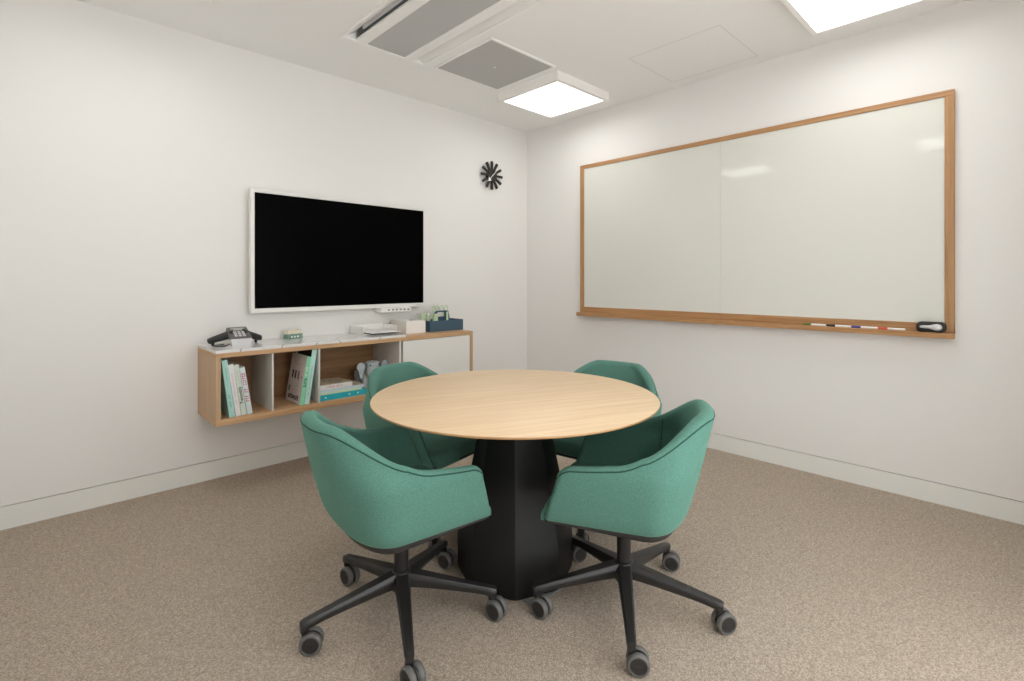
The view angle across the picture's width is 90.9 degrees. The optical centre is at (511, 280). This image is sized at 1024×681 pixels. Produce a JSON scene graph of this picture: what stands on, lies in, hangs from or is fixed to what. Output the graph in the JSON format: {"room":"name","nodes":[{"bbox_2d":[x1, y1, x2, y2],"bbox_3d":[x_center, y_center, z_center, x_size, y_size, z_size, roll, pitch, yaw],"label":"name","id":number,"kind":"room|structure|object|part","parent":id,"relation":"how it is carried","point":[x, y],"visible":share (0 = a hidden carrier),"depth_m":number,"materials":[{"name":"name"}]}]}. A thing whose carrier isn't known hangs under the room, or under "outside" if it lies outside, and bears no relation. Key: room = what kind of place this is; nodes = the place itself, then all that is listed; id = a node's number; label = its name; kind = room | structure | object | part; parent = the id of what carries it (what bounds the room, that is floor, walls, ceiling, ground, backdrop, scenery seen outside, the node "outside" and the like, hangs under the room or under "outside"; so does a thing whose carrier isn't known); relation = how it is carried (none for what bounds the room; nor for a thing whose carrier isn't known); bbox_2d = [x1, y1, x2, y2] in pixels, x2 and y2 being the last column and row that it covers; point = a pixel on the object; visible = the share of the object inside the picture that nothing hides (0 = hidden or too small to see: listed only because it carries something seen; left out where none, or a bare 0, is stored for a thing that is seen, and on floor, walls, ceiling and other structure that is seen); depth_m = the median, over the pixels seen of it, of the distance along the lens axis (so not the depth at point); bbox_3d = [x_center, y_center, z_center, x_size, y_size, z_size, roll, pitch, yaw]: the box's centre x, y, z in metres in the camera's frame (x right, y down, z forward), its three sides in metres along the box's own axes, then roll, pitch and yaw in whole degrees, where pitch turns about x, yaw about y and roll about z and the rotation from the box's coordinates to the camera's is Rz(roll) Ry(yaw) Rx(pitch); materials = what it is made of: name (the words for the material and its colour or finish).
{"room":"small meeting room","nodes":[
{"label":"small meeting room","id":0,"kind":"room"},
{"bbox_2d":[0,0,526,506],"bbox_3d":[-1.275,-0.235,3.704,4.060,2.679,0.100,0,0,-44],"label":"wall","id":1,"kind":"structure","parent":0,"point":[132,149],"depth_m":2.94,"materials":[{"name":"white paint"}]},
{"bbox_2d":[0,427,365,530],"bbox_3d":[-1.240,1.164,3.703,3.910,0.112,0.050,0,0,-44],"label":"baseboard","id":2,"kind":"structure","parent":1,"relation":"attached to","point":[31,511],"depth_m":2.84,"materials":[{"name":"white paint"}]},
{"bbox_2d":[198,330,472,426],"bbox_3d":[-1.102,0.601,3.523,1.814,0.400,0.400,0,0,-44],"label":"wall shelf","id":3,"kind":"object","parent":1,"relation":"attached to","point":[267,371],"visible":0.54,"depth_m":3.33,"materials":[{"name":"brown wood"}]},
{"bbox_3d":[-1.746,0.597,2.903,0.026,0.339,0.400,0,0,-44],"label":"panel","id":4,"kind":"part","parent":3,"relation":"part of","materials":[{"name":"brown wood"}]},
{"bbox_2d":[221,358,234,417],"bbox_3d":[-1.659,0.603,2.889,0.070,0.326,0.231,0,0,-44],"label":"book","id":5,"kind":"object","parent":3,"relation":"on","point":[227,406],"visible":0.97,"depth_m":2.81,"materials":[{"name":"teal paper"}]},
{"bbox_2d":[228,362,240,416],"bbox_3d":[-1.634,0.617,2.909,0.067,0.298,0.221,0,0,-44],"label":"book","id":6,"kind":"object","parent":3,"relation":"on","point":[230,365],"visible":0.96,"depth_m":2.83,"materials":[{"name":"white paper"}]},
{"bbox_2d":[227,360,246,414],"bbox_3d":[-1.613,0.620,2.929,0.070,0.293,0.221,0,0,-44],"label":"book","id":7,"kind":"object","parent":3,"relation":"on","point":[236,366],"visible":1,"depth_m":2.85,"materials":[{"name":"white paper"}]},
{"bbox_2d":[239,365,252,414],"bbox_3d":[-1.587,0.628,2.946,0.070,0.276,0.211,0,0,-44],"label":"book","id":8,"kind":"object","parent":3,"relation":"on","point":[241,368],"visible":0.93,"depth_m":2.87,"materials":[{"name":"white paper"}]},
{"bbox_3d":[-1.102,0.783,3.523,1.814,0.035,0.400,0,0,-44],"label":"panel","id":9,"kind":"part","parent":3,"relation":"part of","materials":[{"name":"brown wood"}]},
{"bbox_2d":[285,353,310,404],"bbox_3d":[-1.354,0.618,3.190,0.073,0.296,0.236,0,0,-44],"label":"book","id":10,"kind":"object","parent":3,"relation":"on","point":[300,363],"visible":1,"depth_m":3.15,"materials":[{"name":"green paper"}]},
{"bbox_3d":[-1.232,0.601,3.658,1.762,0.348,0.018,0,0,-44],"label":"panel","id":11,"kind":"part","parent":3,"relation":"part of","materials":[{"name":"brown wood"}]},
{"bbox_2d":[198,333,405,353],"bbox_3d":[-1.324,0.393,3.309,1.198,0.016,0.399,0,0,-44],"label":"marble slab","id":12,"kind":"object","parent":3,"relation":"on","point":[263,344],"visible":0.76,"depth_m":3.18,"materials":[{"name":"white stone"}]},
{"bbox_2d":[207,327,261,346],"bbox_3d":[-1.648,0.333,3.024,0.302,0.104,0.170,0,0,-44],"label":"phone","id":13,"kind":"object","parent":12,"relation":"on","point":[238,336],"visible":1,"depth_m":2.98,"materials":[{"name":"grey plastic"}]},
{"bbox_3d":[-1.732,0.332,2.993,0.133,0.085,0.116,0,0,-26],"label":"speaker arm","id":14,"kind":"part","parent":13,"relation":"part of","materials":[{"name":"grey plastic"}]},
{"bbox_3d":[-1.613,0.332,3.107,0.116,0.085,0.133,0,0,28],"label":"speaker arm","id":15,"kind":"part","parent":13,"relation":"part of","materials":[{"name":"grey plastic"}]},
{"bbox_2d":[283,329,302,338],"bbox_3d":[-1.457,0.357,3.355,0.049,0.056,0.116,0,0,28],"label":"eraser","id":16,"kind":"object","parent":12,"relation":"on","point":[296,333],"visible":1,"depth_m":3.33,"materials":[{"name":"green plastic"}]},
{"bbox_2d":[350,323,396,334],"bbox_3d":[-1.018,0.356,3.708,0.270,0.058,0.200,0,0,-44],"label":"tray","id":17,"kind":"object","parent":12,"relation":"on","point":[354,329],"visible":0.67,"depth_m":3.76,"materials":[{"name":"white paint"}]},
{"bbox_3d":[-0.984,0.376,3.693,0.220,0.006,0.215,0,0,-44],"label":"folder","id":18,"kind":"object","parent":17,"relation":"in","visible":0},
{"bbox_2d":[364,329,400,333],"bbox_3d":[-0.976,0.369,3.681,0.229,0.005,0.235,0,0,-44],"label":"paper sheet","id":19,"kind":"object","parent":18,"relation":"on","point":[373,331],"visible":0.79,"depth_m":3.64,"materials":[{"name":"white paper"}]},
{"bbox_2d":[298,349,316,403],"bbox_3d":[-1.326,0.598,3.210,0.080,0.337,0.221,0,0,-44],"label":"book","id":20,"kind":"object","parent":3,"relation":"on","point":[312,353],"visible":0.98,"depth_m":3.13,"materials":[{"name":"teal paper"}]},
{"bbox_3d":[-1.102,0.414,3.523,1.814,0.026,0.400,0,0,-44],"label":"panel","id":21,"kind":"part","parent":3,"relation":"part of","materials":[{"name":"white stone"}]},
{"bbox_2d":[320,387,366,401],"bbox_3d":[-1.181,0.748,3.385,0.318,0.036,0.241,0,0,-44],"label":"book","id":22,"kind":"object","parent":3,"relation":"on","point":[363,390],"visible":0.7,"depth_m":3.29,"materials":[{"name":"teal paper"}]},
{"bbox_2d":[320,387,361,395],"bbox_3d":[-1.193,0.723,3.377,0.285,0.014,0.235,0,0,-44],"label":"book","id":23,"kind":"object","parent":22,"relation":"on","point":[357,388],"visible":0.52,"depth_m":3.29,"materials":[{"name":"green paper"}]},
{"bbox_2d":[320,379,363,392],"bbox_3d":[-1.187,0.707,3.385,0.300,0.016,0.235,0,0,-44],"label":"book","id":24,"kind":"object","parent":23,"relation":"on","point":[355,384],"visible":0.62,"depth_m":3.33,"materials":[{"name":"white paper"}]},
{"bbox_2d":[320,377,351,389],"bbox_3d":[-1.215,0.684,3.352,0.218,0.028,0.216,0,0,-44],"label":"book","id":25,"kind":"object","parent":24,"relation":"on","point":[335,382],"visible":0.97,"depth_m":3.31,"materials":[{"name":"white paper"}]},
{"bbox_2d":[354,360,386,387],"bbox_3d":[-1.017,0.667,3.620,0.235,0.198,0.236,0,0,-11],"label":"elephant","id":26,"kind":"object","parent":3,"relation":"on","point":[363,370],"visible":0.72,"depth_m":3.55},
{"bbox_2d":[390,319,425,333],"bbox_3d":[-0.806,0.353,3.899,0.172,0.096,0.230,0,0,-44],"label":"storage box","id":27,"kind":"object","parent":3,"relation":"on","point":[406,326],"visible":0.83,"depth_m":3.83,"materials":[{"name":"white cardboard"}]},
{"bbox_3d":[-0.559,0.597,3.787,0.607,0.332,0.018,0,0,-44],"label":"cabinet door","id":28,"kind":"part","parent":3,"relation":"part of","materials":[{"name":"white wood"}]},
{"bbox_2d":[426,310,462,331],"bbox_3d":[-0.575,0.322,4.076,0.326,0.158,0.166,0,0,-44],"label":"caddy","id":29,"kind":"object","parent":3,"relation":"on","point":[442,324],"visible":0.75,"depth_m":4.03,"materials":[{"name":"blue plastic"}]},
{"bbox_2d":[426,313,429,320],"bbox_3d":[-0.667,0.328,4.001,0.030,0.138,0.024,0,0,-44],"label":"glue stick","id":30,"kind":"object","parent":29,"relation":"in","point":[427,314],"visible":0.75,"depth_m":3.99,"materials":[{"name":"green plastic"}]},
{"bbox_2d":[432,314,437,320],"bbox_3d":[-0.607,0.330,3.979,0.036,0.134,0.029,0,0,-44],"label":"glue stick","id":31,"kind":"object","parent":29,"relation":"in","point":[434,316],"visible":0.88,"depth_m":3.97,"materials":[{"name":"green plastic"}]},
{"bbox_3d":[-0.566,0.320,4.085,0.150,0.154,0.012,0,0,-44],"label":"handle","id":32,"kind":"part","parent":29,"relation":"part of","materials":[{"name":"blue plastic"}]},
{"bbox_3d":[-0.459,0.597,4.144,0.026,0.339,0.400,0,0,-44],"label":"panel","id":33,"kind":"part","parent":3,"relation":"part of","materials":[{"name":"brown wood"}]},
{"bbox_2d":[249,188,425,312],"bbox_3d":[-1.197,-0.188,3.648,1.312,0.789,0.089,0,0,-44],"label":"television","id":34,"kind":"object","parent":1,"relation":"attached to","point":[307,252],"visible":1,"depth_m":3.52,"materials":[{"name":"white"}]},
{"bbox_2d":[375,307,410,312],"bbox_3d":[-0.914,0.224,3.884,0.264,0.034,0.101,0,0,-44],"label":"dock","id":35,"kind":"object","parent":34,"relation":"attached to","point":[394,309],"visible":0.95,"depth_m":3.83,"materials":[{"name":"white paint"}]},
{"bbox_2d":[481,161,502,189],"bbox_3d":[-0.191,-0.966,4.644,0.260,0.260,0.051,0,0,-44],"label":"wall clock","id":36,"kind":"object","parent":1,"relation":"attached to","point":[491,175],"visible":1,"depth_m":4.63,"materials":[{"name":"black plastic"}]},
{"bbox_3d":[-0.185,-0.966,4.638,0.116,0.116,0.019,0,0,-44],"label":"plate","id":37,"kind":"part","parent":36,"relation":"part of","materials":[{"name":"black plastic"}]},
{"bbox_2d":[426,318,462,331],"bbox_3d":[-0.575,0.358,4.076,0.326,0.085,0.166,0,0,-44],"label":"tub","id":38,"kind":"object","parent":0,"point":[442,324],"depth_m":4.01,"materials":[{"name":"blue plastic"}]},
{"bbox_2d":[0,448,1023,680],"bbox_3d":[0.099,1.270,2.278,4.060,0.100,4.060,0,0,-44],"label":"floor","id":39,"kind":"structure","parent":0,"point":[821,578],"depth_m":1.91,"materials":[{"name":"carpet"}]},
{"bbox_2d":[299,410,507,680],"bbox_3d":[-0.409,0.836,1.818,0.675,0.769,0.708,0,0,-37],"label":"office chair","id":40,"kind":"object","parent":39,"relation":"on","point":[374,484],"visible":1,"depth_m":1.62,"materials":[{"name":"green fabric"}]},
{"bbox_2d":[410,465,490,515],"bbox_3d":[-0.385,0.806,1.846,0.436,0.060,0.479,0,0,-37],"label":"armrest","id":41,"kind":"object","parent":40,"relation":"on","point":[421,467],"depth_m":2.09,"materials":[{"name":"green fabric"}]},
{"bbox_3d":[-0.221,1.106,1.835,0.330,0.104,0.058,0,0,2],"label":"leg","id":42,"kind":"part","parent":40,"relation":"part of","materials":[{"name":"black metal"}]},
{"bbox_2d":[363,362,476,555],"bbox_3d":[-0.372,0.836,2.559,0.715,0.769,0.697,0,0,7],"label":"office chair","id":43,"kind":"object","parent":39,"relation":"on","point":[435,451],"visible":0.2,"depth_m":2.41,"materials":[{"name":"teal fabric"}]},
{"bbox_2d":[421,432,476,468],"bbox_3d":[-0.376,0.806,2.534,0.436,0.060,0.479,0,0,34],"label":"armrest","id":44,"kind":"object","parent":43,"relation":"on","point":[443,451],"depth_m":2.36,"materials":[{"name":"green fabric"}]},
{"bbox_2d":[370,369,659,600],"bbox_3d":[0.012,0.852,2.155,1.194,0.735,1.194,0,0,-44],"label":"round table","id":45,"kind":"object","parent":39,"relation":"on","point":[514,416],"visible":0.88,"depth_m":1.97,"materials":[{"name":"brown wood"}]},
{"bbox_2d":[522,572,569,604],"bbox_3d":[0.082,1.218,2.073,0.270,0.003,0.270,0,0,-44],"label":"box","id":46,"kind":"object","parent":39,"relation":"on","point":[527,600],"visible":0.04,"depth_m":1.93,"materials":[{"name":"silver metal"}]},
{"bbox_2d":[553,360,661,540],"bbox_3d":[0.408,0.836,2.596,0.705,0.769,0.676,0,0,36],"label":"office chair","id":47,"kind":"object","parent":39,"relation":"on","point":[633,373],"visible":0.09,"depth_m":2.68,"materials":[{"name":"teal fabric"}]},
{"bbox_2d":[553,436,584,459],"bbox_3d":[0.403,0.806,2.546,0.479,0.060,0.436,0,0,36],"label":"armrest","id":48,"kind":"object","parent":47,"relation":"on","point":[570,447],"depth_m":2.40,"materials":[{"name":"green fabric"}]},
{"bbox_3d":[0.338,1.106,2.420,0.058,0.104,0.330,0,0,10],"label":"leg","id":49,"kind":"part","parent":47,"relation":"part of","materials":[{"name":"black metal"}]},
{"bbox_2d":[530,399,736,677],"bbox_3d":[0.452,0.836,1.875,0.702,0.769,0.678,0,0,19],"label":"office chair","id":50,"kind":"object","parent":39,"relation":"on","point":[638,482],"visible":0.95,"depth_m":1.68,"materials":[{"name":"teal fabric"}]},
{"bbox_3d":[0.240,1.106,1.869,0.330,0.104,0.058,0,0,-9],"label":"leg","id":51,"kind":"part","parent":50,"relation":"part of","materials":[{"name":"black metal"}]},
{"bbox_2d":[541,461,620,519],"bbox_3d":[0.381,0.806,1.905,0.436,0.060,0.479,0,0,19],"label":"armrest","id":52,"kind":"object","parent":50,"relation":"on","point":[578,463],"depth_m":2.13,"materials":[{"name":"green fabric"}]},
{"bbox_3d":[0.394,1.106,1.718,0.058,0.104,0.330,0,0,8],"label":"leg","id":53,"kind":"part","parent":50,"relation":"part of","materials":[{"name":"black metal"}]},
{"bbox_2d":[77,0,970,131],"bbox_3d":[0.099,-1.545,2.278,4.060,0.140,4.060,0,0,-44],"label":"ceiling","id":54,"kind":"structure","parent":0,"point":[593,42],"depth_m":3.05,"materials":[{"name":"white paint"}]},
{"bbox_2d":[339,0,544,66],"bbox_3d":[-0.321,-1.535,2.725,0.600,0.136,1.465,0,0,-44],"label":"air conditioner","id":55,"kind":"object","parent":54,"relation":"attached to","point":[419,32],"visible":0.99,"depth_m":2.90,"materials":[{"name":"white metal"}]},
{"bbox_2d":[368,0,499,56],"bbox_3d":[-0.321,-1.477,2.725,0.274,0.008,1.413,0,0,-44],"label":"grille","id":56,"kind":"object","parent":55,"relation":"attached to","point":[431,21],"depth_m":2.90,"materials":[{"name":"white metal"}]},
{"bbox_2d":[434,37,555,89],"bbox_3d":[-0.119,-1.470,3.473,0.596,0.009,0.596,0,0,-44],"label":"ceiling vent","id":57,"kind":"object","parent":54,"relation":"in","point":[492,63],"visible":1,"depth_m":3.44,"materials":[{"name":"white metal"}]},
{"bbox_2d":[498,70,608,118],"bbox_3d":[0.327,-1.443,3.966,0.616,0.064,0.616,0,0,-44],"label":"ceiling light","id":58,"kind":"object","parent":54,"relation":"attached to","point":[557,93],"visible":1,"depth_m":3.89,"materials":[{"name":"white plastic"}]},
{"bbox_2d":[507,82,600,115],"bbox_3d":[0.327,-1.423,3.966,0.552,0.006,0.552,0,0,-44],"label":"diffuser","id":59,"kind":"object","parent":58,"relation":"attached to","point":[552,98],"depth_m":3.98,"materials":[{"name":"white plastic"}]},
{"bbox_2d":[629,25,757,81],"bbox_3d":[1.197,-1.475,3.329,0.580,0.001,0.610,0,0,-44],"label":"trim","id":60,"kind":"structure","parent":54,"relation":"attached to","point":[718,25],"depth_m":3.26,"materials":[{"name":"grey metal"}]},
{"bbox_2d":[780,0,927,35],"bbox_3d":[1.731,-1.443,2.481,0.616,0.064,0.616,0,0,-44],"label":"ceiling light","id":61,"kind":"object","parent":54,"relation":"attached to","point":[818,17],"visible":1,"depth_m":2.65,"materials":[{"name":"white plastic"}]},
{"bbox_2d":[527,0,1023,501],"bbox_3d":[1.559,-0.235,3.616,0.100,2.679,3.960,0,0,-44],"label":"wall","id":62,"kind":"structure","parent":0,"point":[950,412],"depth_m":3.04,"materials":[{"name":"white paint"}]},
{"bbox_2d":[576,89,954,338],"bbox_3d":[1.471,-0.355,3.576,0.082,1.329,2.523,0,0,-44],"label":"whiteboard","id":63,"kind":"object","parent":62,"relation":"attached to","point":[846,217],"visible":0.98,"depth_m":3.27,"materials":[{"name":"white glass"}]},
{"bbox_3d":[0.631,-0.354,4.485,0.030,1.268,0.040,0,0,-44],"label":"rail","id":64,"kind":"part","parent":63,"relation":"part of","materials":[{"name":"brown wood"}]},
{"bbox_3d":[1.054,-1.004,4.047,0.030,0.031,1.257,0,0,-44],"label":"rail","id":65,"kind":"part","parent":63,"relation":"part of","materials":[{"name":"brown wood"}]},
{"bbox_3d":[1.054,0.271,4.047,0.030,0.077,1.257,0,0,-44],"label":"rail","id":66,"kind":"part","parent":63,"relation":"part of","materials":[{"name":"brown wood"}]},
{"bbox_3d":[1.064,-0.374,4.032,0.008,1.239,1.222,0,0,-44],"label":"glass panel","id":67,"kind":"part","parent":63,"relation":"part of","materials":[{"name":"white glass"}]},
{"bbox_2d":[803,323,825,325],"bbox_3d":[1.876,0.273,3.129,0.013,0.014,0.126,0,0,-44],"label":"marker pen","id":68,"kind":"object","parent":63,"relation":"on","point":[813,324],"visible":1,"depth_m":3.13,"materials":[{"name":"white plastic"}]},
{"bbox_3d":[1.927,0.271,3.141,0.030,0.077,1.256,0,0,-44],"label":"rail","id":69,"kind":"part","parent":63,"relation":"part of","materials":[{"name":"brown wood"}]},
{"bbox_3d":[1.912,-0.374,3.152,0.008,1.239,1.221,0,0,-44],"label":"glass panel","id":70,"kind":"part","parent":63,"relation":"part of","materials":[{"name":"white glass"}]},
{"bbox_3d":[1.927,-1.004,3.141,0.030,0.031,1.256,0,0,-44],"label":"rail","id":71,"kind":"part","parent":63,"relation":"part of","materials":[{"name":"brown wood"}]},
{"bbox_2d":[826,324,850,327],"bbox_3d":[1.966,0.273,3.035,0.013,0.014,0.126,0,0,-43],"label":"marker pen","id":72,"kind":"object","parent":63,"relation":"on","point":[830,325],"visible":1,"depth_m":3.03,"materials":[{"name":"white plastic"}]},
{"bbox_2d":[851,326,877,328],"bbox_3d":[2.057,0.273,2.941,0.013,0.014,0.126,0,0,-44],"label":"marker pen","id":73,"kind":"object","parent":63,"relation":"on","point":[866,327],"visible":1,"depth_m":2.93,"materials":[{"name":"white plastic"}]},
{"bbox_2d":[878,327,904,330],"bbox_3d":[2.145,0.273,2.850,0.013,0.014,0.126,0,0,-43],"label":"marker pen","id":74,"kind":"object","parent":63,"relation":"on","point":[882,328],"visible":1,"depth_m":2.85,"materials":[{"name":"white plastic"}]},
{"bbox_2d":[916,321,946,332],"bbox_3d":[2.266,0.252,2.725,0.051,0.056,0.125,0,0,-44],"label":"eraser","id":75,"kind":"object","parent":63,"relation":"on","point":[922,326],"visible":1,"depth_m":2.71,"materials":[{"name":"black plastic"}]},
{"bbox_3d":[2.348,-0.354,2.703,0.030,1.268,0.040,0,0,-44],"label":"rail","id":76,"kind":"part","parent":63,"relation":"part of","materials":[{"name":"brown wood"}]},
{"bbox_2d":[707,433,1023,524],"bbox_3d":[1.507,1.164,3.635,0.050,0.112,3.860,0,0,-44],"label":"baseboard","id":77,"kind":"structure","parent":62,"relation":"attached to","point":[1002,508],"depth_m":2.93,"materials":[{"name":"white paint"}]}
]}

